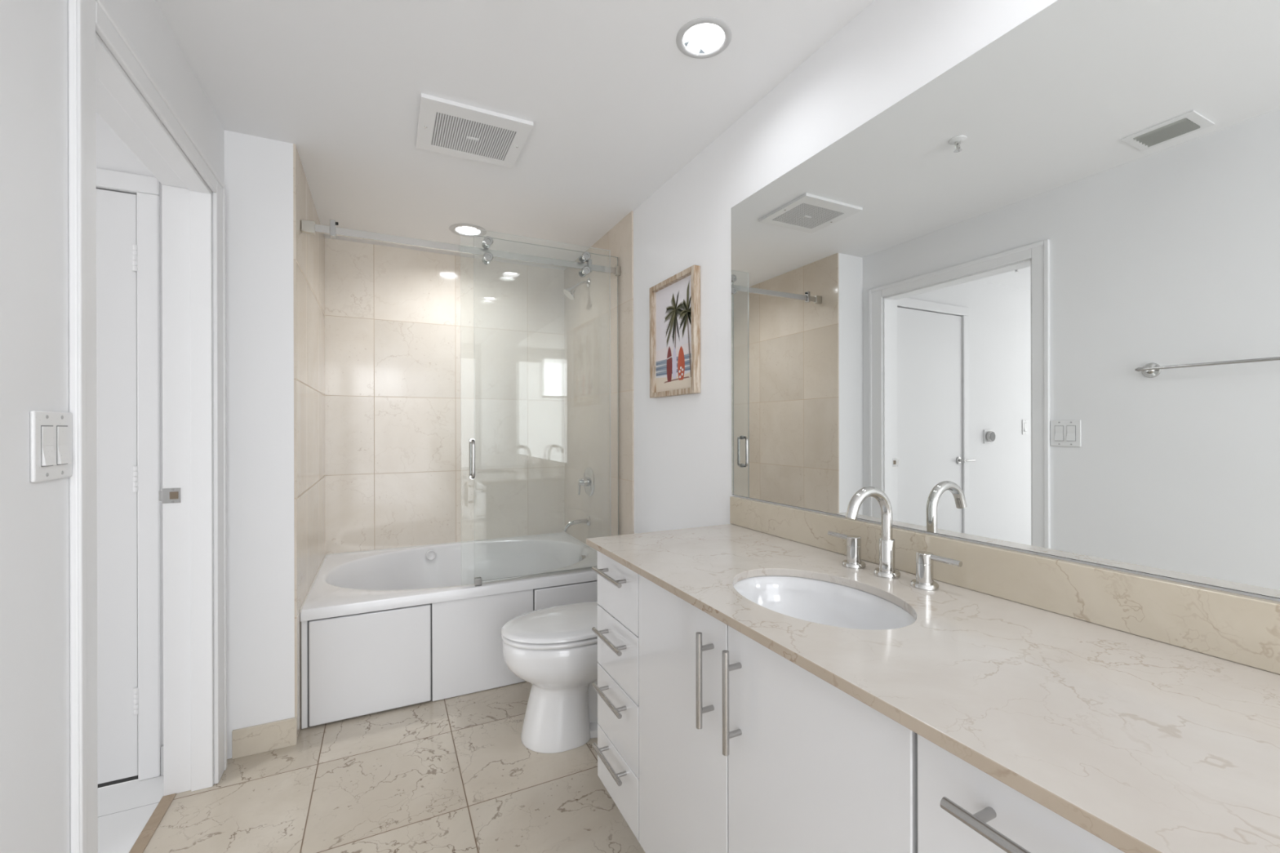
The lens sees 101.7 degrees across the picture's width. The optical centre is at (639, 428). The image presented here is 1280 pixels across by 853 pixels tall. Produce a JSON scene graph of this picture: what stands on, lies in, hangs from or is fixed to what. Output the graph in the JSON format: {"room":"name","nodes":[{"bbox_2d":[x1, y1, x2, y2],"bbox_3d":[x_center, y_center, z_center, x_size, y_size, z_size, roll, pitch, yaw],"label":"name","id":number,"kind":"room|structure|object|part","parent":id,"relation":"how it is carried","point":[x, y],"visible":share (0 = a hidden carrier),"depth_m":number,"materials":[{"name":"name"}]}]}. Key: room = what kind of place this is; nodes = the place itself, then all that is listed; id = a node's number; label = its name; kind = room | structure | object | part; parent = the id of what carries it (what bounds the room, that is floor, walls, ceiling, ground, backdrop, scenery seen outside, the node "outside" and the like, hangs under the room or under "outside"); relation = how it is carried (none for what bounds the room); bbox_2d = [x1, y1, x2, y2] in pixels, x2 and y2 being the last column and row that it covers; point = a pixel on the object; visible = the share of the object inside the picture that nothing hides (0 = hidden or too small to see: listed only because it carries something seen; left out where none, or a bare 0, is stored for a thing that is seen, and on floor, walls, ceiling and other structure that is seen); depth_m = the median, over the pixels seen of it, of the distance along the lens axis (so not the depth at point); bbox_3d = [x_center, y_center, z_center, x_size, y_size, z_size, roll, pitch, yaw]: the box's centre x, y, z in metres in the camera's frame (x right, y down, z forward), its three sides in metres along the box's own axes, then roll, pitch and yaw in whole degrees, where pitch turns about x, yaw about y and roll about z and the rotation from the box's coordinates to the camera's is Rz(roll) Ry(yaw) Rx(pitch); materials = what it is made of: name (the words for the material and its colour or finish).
{"room":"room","nodes":[
{"label":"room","id":0,"kind":"room"},
{"bbox_2d":[0,0,224,852],"bbox_3d":[-0.581,0.084,-0.141,0.130,2.334,4.460,0,0,-26],"label":"wall","id":1,"kind":"structure","parent":0,"point":[35,652],"depth_m":0.87,"materials":[{"name":"white paint"}]},
{"bbox_2d":[30,410,71,482],"bbox_3d":[-1.014,0.030,0.902,0.012,0.118,0.116,0,0,-26],"label":"light switch","id":2,"kind":"object","parent":1,"relation":"attached to","point":[51,432],"visible":1,"depth_m":0.89,"materials":[{"name":"white plastic"}]},
{"bbox_2d":[67,0,226,852],"bbox_3d":[-1.255,0.172,1.399,0.017,2.061,0.986,0,0,-26],"label":"trim","id":3,"kind":"structure","parent":1,"relation":"attached to","point":[86,18],"depth_m":1.00,"materials":[{"name":"white paint"}]},
{"bbox_2d":[128,793,176,852],"bbox_3d":[-1.358,1.241,1.337,0.035,0.083,0.822,0,0,-26],"label":"trim","id":4,"kind":"structure","parent":1,"relation":"attached to","point":[145,836],"depth_m":1.57,"materials":[{"name":"stone"}]},
{"bbox_2d":[95,31,213,795],"bbox_3d":[-1.321,0.198,1.356,0.140,2.009,0.846,0,0,-26],"label":"trim","id":5,"kind":"structure","parent":1,"relation":"attached to","point":[186,496],"depth_m":1.72,"materials":[{"name":"white paint"}]},
{"bbox_3d":[-1.539,0.221,1.706,0.056,0.049,0.002,0,0,-26],"label":"strike plate","id":6,"kind":"part","parent":5,"relation":"part of","materials":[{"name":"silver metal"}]},
{"bbox_2d":[95,111,163,788],"bbox_3d":[-3.099,0.089,1.175,3.233,2.334,0.120,0,0,-26],"label":"wall","id":7,"kind":"structure","parent":0,"point":[112,153],"depth_m":1.79,"materials":[{"name":"white paint"}]},
{"bbox_2d":[96,188,138,784],"bbox_3d":[-2.087,0.195,1.594,0.843,1.989,0.099,0,0,-26],"label":"door","id":8,"kind":"structure","parent":7,"relation":"in","point":[117,690],"depth_m":1.76,"materials":[{"name":"white paint"}]},
{"bbox_2d":[96,167,160,781],"bbox_3d":[-2.063,0.169,1.607,0.893,2.069,0.016,0,0,-26],"label":"trim","id":9,"kind":"structure","parent":7,"relation":"attached to","point":[147,188],"depth_m":1.78,"materials":[{"name":"white paint"}]},
{"bbox_2d":[160,745,163,775],"bbox_3d":[-3.068,1.156,1.116,3.232,0.100,0.012,0,0,-26],"label":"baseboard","id":10,"kind":"structure","parent":7,"relation":"attached to","point":[162,746],"depth_m":1.80,"materials":[{"name":"white wood"}]},
{"bbox_2d":[97,774,164,852],"bbox_3d":[-2.617,1.246,0.196,3.230,0.080,2.060,0,0,-26],"label":"floor","id":11,"kind":"structure","parent":0,"point":[125,809],"depth_m":1.64,"materials":[{"name":"tile"}]},
{"bbox_2d":[224,129,325,759],"bbox_3d":[-1.727,0.085,2.444,0.346,2.334,1.190,0,0,-26],"label":"wall","id":12,"kind":"structure","parent":0,"point":[259,171],"depth_m":1.95,"materials":[{"name":"white paint"}]},
{"bbox_2d":[231,716,297,759],"bbox_3d":[-1.394,1.151,1.938,0.197,0.102,0.011,0,0,-26],"label":"baseboard","id":13,"kind":"structure","parent":12,"relation":"attached to","point":[269,736],"depth_m":1.93,"materials":[{"name":"stone"}]},
{"bbox_2d":[142,681,644,852],"bbox_3d":[-0.068,1.240,0.829,1.835,0.080,5.550,0,0,-26],"label":"floor","id":14,"kind":"structure","parent":0,"point":[457,774],"depth_m":1.72,"materials":[{"name":"tile"}]},
{"bbox_2d":[300,532,597,728],"bbox_3d":[-0.930,0.957,2.819,1.411,0.486,1.002,0,0,-26],"label":"bathtub","id":15,"kind":"object","parent":14,"relation":"on","point":[384,629],"visible":0.89,"depth_m":2.33,"materials":[{"name":"white plastic"}]},
{"bbox_3d":[-1.348,0.982,2.096,0.022,0.432,0.048,0,0,-26],"label":"apron post","id":16,"kind":"part","parent":15,"relation":"part of","materials":[{"name":"white plastic"}]},
{"bbox_3d":[-1.120,0.981,2.183,0.453,0.422,0.020,0,0,-26],"label":"access panel","id":17,"kind":"part","parent":15,"relation":"part of","materials":[{"name":"white plastic"}]},
{"bbox_2d":[474,577,481,586],"bbox_3d":[-0.740,0.700,2.379,0.030,0.034,0.031,0,0,-26],"label":"guide","id":18,"kind":"object","parent":15,"relation":"on","point":[477,580],"visible":1,"depth_m":2.37,"materials":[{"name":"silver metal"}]},
{"bbox_2d":[473,235,618,581],"bbox_3d":[-0.444,-0.092,2.588,0.731,1.616,0.008,0,0,-26],"label":"shower panel","id":19,"kind":"object","parent":15,"relation":"on","point":[473,235],"visible":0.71,"depth_m":2.63,"materials":[{"name":"clear glass"}]},
{"bbox_3d":[-0.295,0.979,2.589,0.466,0.422,0.020,0,0,-26],"label":"access panel","id":20,"kind":"part","parent":15,"relation":"part of","materials":[{"name":"white plastic"}]},
{"bbox_3d":[-0.332,0.775,3.045,0.037,0.067,0.064,0,0,-26],"label":"overflow plate","id":21,"kind":"part","parent":15,"relation":"part of","materials":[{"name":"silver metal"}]},
{"bbox_2d":[501,601,598,753],"bbox_3d":[-0.199,0.854,2.113,0.713,0.689,0.424,0,0,-26],"label":"toilet","id":22,"kind":"object","parent":14,"relation":"on","point":[553,650],"visible":0.56,"depth_m":1.94,"materials":[{"name":"white ceramic"}]},
{"bbox_3d":[-0.294,0.790,2.066,0.499,0.018,0.362,0,0,-26],"label":"seat","id":23,"kind":"part","parent":22,"relation":"part of","materials":[{"name":"white ceramic"}]},
{"bbox_3d":[-0.295,0.763,2.066,0.500,0.028,0.364,0,0,-26],"label":"lid","id":24,"kind":"part","parent":22,"relation":"part of","materials":[{"name":"white ceramic"}]},
{"bbox_2d":[591,551,645,852],"bbox_3d":[0.149,0.780,1.576,0.561,0.838,0.288,0,0,-26],"label":"drawers","id":25,"kind":"object","parent":14,"relation":"on","point":[617,689],"visible":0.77,"depth_m":1.44,"materials":[{"name":"white wood"}]},
{"bbox_3d":[-0.084,0.413,1.455,0.038,0.012,0.188,0,0,-26],"label":"handle","id":26,"kind":"part","parent":25,"relation":"part of","materials":[{"name":"silver metal"}]},
{"bbox_3d":[-0.083,0.592,1.455,0.038,0.012,0.188,0,0,-26],"label":"handle","id":27,"kind":"part","parent":25,"relation":"part of","materials":[{"name":"silver metal"}]},
{"bbox_3d":[-0.083,0.756,1.455,0.038,0.012,0.188,0,0,-26],"label":"handle","id":28,"kind":"part","parent":25,"relation":"part of","materials":[{"name":"silver metal"}]},
{"bbox_3d":[-0.082,0.932,1.455,0.038,0.012,0.188,0,0,-26],"label":"handle","id":29,"kind":"part","parent":25,"relation":"part of","materials":[{"name":"silver metal"}]},
{"bbox_3d":[-0.060,0.452,1.473,0.019,0.171,0.285,0,0,-26],"label":"drawer","id":30,"kind":"part","parent":25,"relation":"part of","materials":[{"name":"white paint"}]},
{"bbox_3d":[-0.060,0.628,1.473,0.019,0.175,0.285,0,0,-26],"label":"drawer","id":31,"kind":"part","parent":25,"relation":"part of","materials":[{"name":"white paint"}]},
{"bbox_3d":[-0.060,0.811,1.473,0.019,0.184,0.285,0,0,-26],"label":"drawer","id":32,"kind":"part","parent":25,"relation":"part of","materials":[{"name":"white paint"}]},
{"bbox_3d":[-0.059,0.985,1.473,0.019,0.158,0.285,0,0,-26],"label":"drawer","id":33,"kind":"part","parent":25,"relation":"part of","materials":[{"name":"white paint"}]},
{"bbox_2d":[638,574,917,852],"bbox_3d":[0.385,0.780,1.096,0.561,0.838,0.778,0,0,-26],"label":"base cabinet","id":34,"kind":"object","parent":14,"relation":"on","point":[744,748],"visible":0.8,"depth_m":0.92,"materials":[{"name":"white wood"}]},
{"bbox_3d":[0.089,0.714,1.169,0.019,0.699,0.384,0,0,-26],"label":"door","id":35,"kind":"part","parent":34,"relation":"part of","materials":[{"name":"white paint"}]},
{"bbox_3d":[0.127,0.494,1.026,0.038,0.185,0.012,0,0,-26],"label":"handle","id":36,"kind":"part","parent":34,"relation":"part of","materials":[{"name":"silver metal"}]},
{"bbox_3d":[0.166,0.496,0.946,0.038,0.185,0.012,0,0,-26],"label":"handle","id":37,"kind":"part","parent":34,"relation":"part of","materials":[{"name":"silver metal"}]},
{"bbox_3d":[0.260,0.714,0.821,0.019,0.699,0.384,0,0,-26],"label":"door","id":38,"kind":"part","parent":34,"relation":"part of","materials":[{"name":"white paint"}]},
{"bbox_2d":[917,734,1124,852],"bbox_3d":[0.621,0.779,0.616,0.561,0.838,0.290,0,0,-26],"label":"drawer","id":39,"kind":"object","parent":14,"relation":"on","point":[962,808],"visible":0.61,"depth_m":0.56,"materials":[{"name":"white wood"}]},
{"bbox_2d":[586,496,1279,852],"bbox_3d":[0.391,0.299,1.106,0.562,0.114,1.392,0,0,-26],"label":"countertop","id":40,"kind":"structure","parent":39,"relation":"on","point":[1141,712],"depth_m":0.74,"materials":[{"name":"stone"}]},
{"bbox_2d":[733,575,915,630],"bbox_3d":[0.360,0.430,1.067,0.323,0.146,0.440,0,0,-26],"label":"sink","id":41,"kind":"object","parent":40,"relation":"in","point":[815,601],"visible":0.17,"depth_m":1.21,"materials":[{"name":"white ceramic"}]},
{"bbox_2d":[827,486,962,591],"bbox_3d":[0.522,0.234,1.172,0.154,0.207,0.342,0,0,-26],"label":"faucet","id":42,"kind":"object","parent":40,"relation":"on","point":[924,580],"visible":1,"depth_m":1.18,"materials":[{"name":"silver metal"}]},
{"bbox_3d":[0.507,0.271,1.311,0.012,0.012,0.078,0,0,-27],"label":"lever","id":43,"kind":"part","parent":42,"relation":"part of","materials":[{"name":"silver metal"}]},
{"bbox_3d":[0.524,0.301,1.276,0.053,0.072,0.053,0,0,-26],"label":"handle","id":44,"kind":"part","parent":42,"relation":"part of","materials":[{"name":"silver metal"}]},
{"bbox_3d":[0.515,0.193,1.169,0.138,0.125,0.024,0,0,-26],"label":"spout","id":45,"kind":"part","parent":42,"relation":"part of","materials":[{"name":"silver metal"}]},
{"bbox_3d":[0.606,0.301,1.109,0.053,0.072,0.053,0,0,-26],"label":"handle","id":46,"kind":"part","parent":42,"relation":"part of","materials":[{"name":"silver metal"}]},
{"bbox_3d":[0.623,0.271,1.074,0.012,0.012,0.078,0,0,-25],"label":"lever","id":47,"kind":"part","parent":42,"relation":"part of","materials":[{"name":"silver metal"}]},
{"bbox_3d":[0.388,0.412,0.495,0.038,0.012,0.188,0,0,-26],"label":"handle","id":48,"kind":"part","parent":39,"relation":"part of","materials":[{"name":"silver metal"}]},
{"bbox_2d":[324,237,564,554],"bbox_3d":[-1.175,0.059,3.314,1.428,2.284,0.100,0,0,-26],"label":"glass shower door","id":49,"kind":"structure","parent":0,"point":[403,410],"depth_m":3.22,"materials":[{"name":"glass"}]},
{"bbox_2d":[155,0,874,270],"bbox_3d":[-0.066,-1.085,0.776,1.868,0.001,5.650,0,0,-26],"label":"ceiling","id":50,"kind":"structure","parent":0,"point":[616,109],"depth_m":1.65,"materials":[{"name":"white paint"}]},
{"bbox_2d":[448,223,486,237],"bbox_3d":[-0.941,-1.107,2.853,0.196,0.054,0.196,0,0,-26],"label":"recessed light","id":51,"kind":"object","parent":50,"relation":"in","point":[460,230],"visible":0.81,"depth_m":2.88,"materials":[{"name":"grey"}]},
{"bbox_2d":[415,93,533,168],"bbox_3d":[-0.616,-1.076,1.915,0.367,0.015,0.340,0,0,-26],"label":"exhaust fan","id":52,"kind":"object","parent":50,"relation":"attached to","point":[446,126],"visible":1,"depth_m":1.89,"materials":[{"name":"white plastic"}]},
{"bbox_2d":[431,111,516,160],"bbox_3d":[-0.617,-1.071,1.925,0.278,0.001,0.228,0,0,-26],"label":"grille","id":53,"kind":"object","parent":52,"relation":"attached to","point":[450,131],"depth_m":1.92,"materials":[{"name":"white plastic"}]},
{"bbox_2d":[675,17,731,58],"bbox_3d":[0.177,-1.108,1.451,0.154,0.054,0.154,0,0,-26],"label":"recessed light","id":54,"kind":"object","parent":50,"relation":"in","point":[701,37],"visible":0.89,"depth_m":1.47,"materials":[{"name":"grey"}]},
{"bbox_2d":[564,0,1279,601],"bbox_3d":[0.727,0.081,1.164,0.108,2.335,5.650,0,0,-26],"label":"wall","id":55,"kind":"structure","parent":0,"point":[891,49],"depth_m":2.04,"materials":[{"name":"white paint"}]},
{"bbox_2d":[301,219,620,276],"bbox_3d":[-0.740,-0.829,2.423,1.410,0.066,0.026,0,0,-26],"label":"shower rail","id":56,"kind":"object","parent":55,"relation":"attached to","point":[309,227],"visible":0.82,"depth_m":2.34,"materials":[{"name":"silver metal"}]},
{"bbox_2d":[460,226,610,586],"bbox_3d":[-0.479,-0.100,2.506,0.728,1.617,0.102,0,0,-26],"label":"sliding shower door","id":57,"kind":"structure","parent":56,"relation":"hanging from","point":[487,242],"depth_m":2.42,"materials":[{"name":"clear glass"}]},
{"bbox_3d":[-0.761,0.139,2.361,0.024,0.187,0.092,0,0,-26],"label":"handle","id":58,"kind":"part","parent":57,"relation":"part of","materials":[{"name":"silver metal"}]},
{"bbox_2d":[563,277,590,299],"bbox_3d":[-0.380,-0.836,3.111,0.158,0.141,0.084,0,0,-26],"label":"shower","id":59,"kind":"object","parent":55,"relation":"attached to","point":[569,293],"visible":1,"depth_m":3.10,"materials":[{"name":"silver metal"}]},
{"bbox_3d":[-0.356,-0.856,3.123,0.099,0.062,0.017,0,0,-26],"label":"arm","id":60,"kind":"part","parent":59,"relation":"part of","materials":[{"name":"silver metal"}]},
{"bbox_2d":[562,515,591,532],"bbox_3d":[-0.383,0.574,3.115,0.166,0.085,0.060,0,0,-26],"label":"tub spout","id":61,"kind":"object","parent":55,"relation":"attached to","point":[588,521],"visible":1,"depth_m":3.11,"materials":[{"name":"silver metal"}]},
{"bbox_3d":[-0.384,0.581,3.114,0.163,0.070,0.027,0,0,-26],"label":"spout","id":62,"kind":"part","parent":61,"relation":"part of","materials":[{"name":"silver metal"}]},
{"bbox_2d":[577,466,595,496],"bbox_3d":[-0.337,0.322,3.126,0.072,0.176,0.176,0,0,-26],"label":"shower valve","id":63,"kind":"object","parent":55,"relation":"attached to","point":[588,482],"visible":1,"depth_m":3.11,"materials":[{"name":"silver metal"}]},
{"bbox_3d":[-0.361,0.354,3.115,0.019,0.090,0.016,0,0,-26],"label":"lever","id":64,"kind":"part","parent":63,"relation":"part of","materials":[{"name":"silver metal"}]},
{"bbox_3d":[-0.310,0.322,3.139,0.014,0.176,0.176,0,0,-26],"label":"plate","id":65,"kind":"part","parent":63,"relation":"part of","materials":[{"name":"silver metal"}]},
{"bbox_2d":[649,264,700,398],"bbox_3d":[0.141,-0.389,2.214,0.031,0.501,0.380,0,0,-26],"label":"framed picture","id":66,"kind":"object","parent":55,"relation":"attached to","point":[674,301],"visible":1,"depth_m":2.20,"materials":[{"name":"brown wood"}]},
{"bbox_2d":[655,275,691,391],"bbox_3d":[0.146,-0.389,2.216,0.002,0.459,0.338,0,0,-26],"label":"print","id":67,"kind":"object","parent":66,"relation":"attached to","point":[673,300],"depth_m":2.22,"materials":[{"name":"multicoloured"}]},
{"bbox_2d":[729,496,1279,674],"bbox_3d":[0.634,0.289,1.226,0.020,0.096,1.392,0,0,-26],"label":"backsplash","id":68,"kind":"structure","parent":55,"relation":"attached to","point":[1237,628],"depth_m":0.92,"materials":[{"name":"stone"}]},
{"bbox_2d":[731,0,1279,599],"bbox_3d":[0.637,-0.276,1.233,0.006,1.026,1.402,0,0,-26],"label":"wall mirror","id":69,"kind":"object","parent":55,"relation":"attached to","point":[1030,301],"visible":1,"depth_m":0.97,"materials":[{"name":"grey mirror"}]}
]}

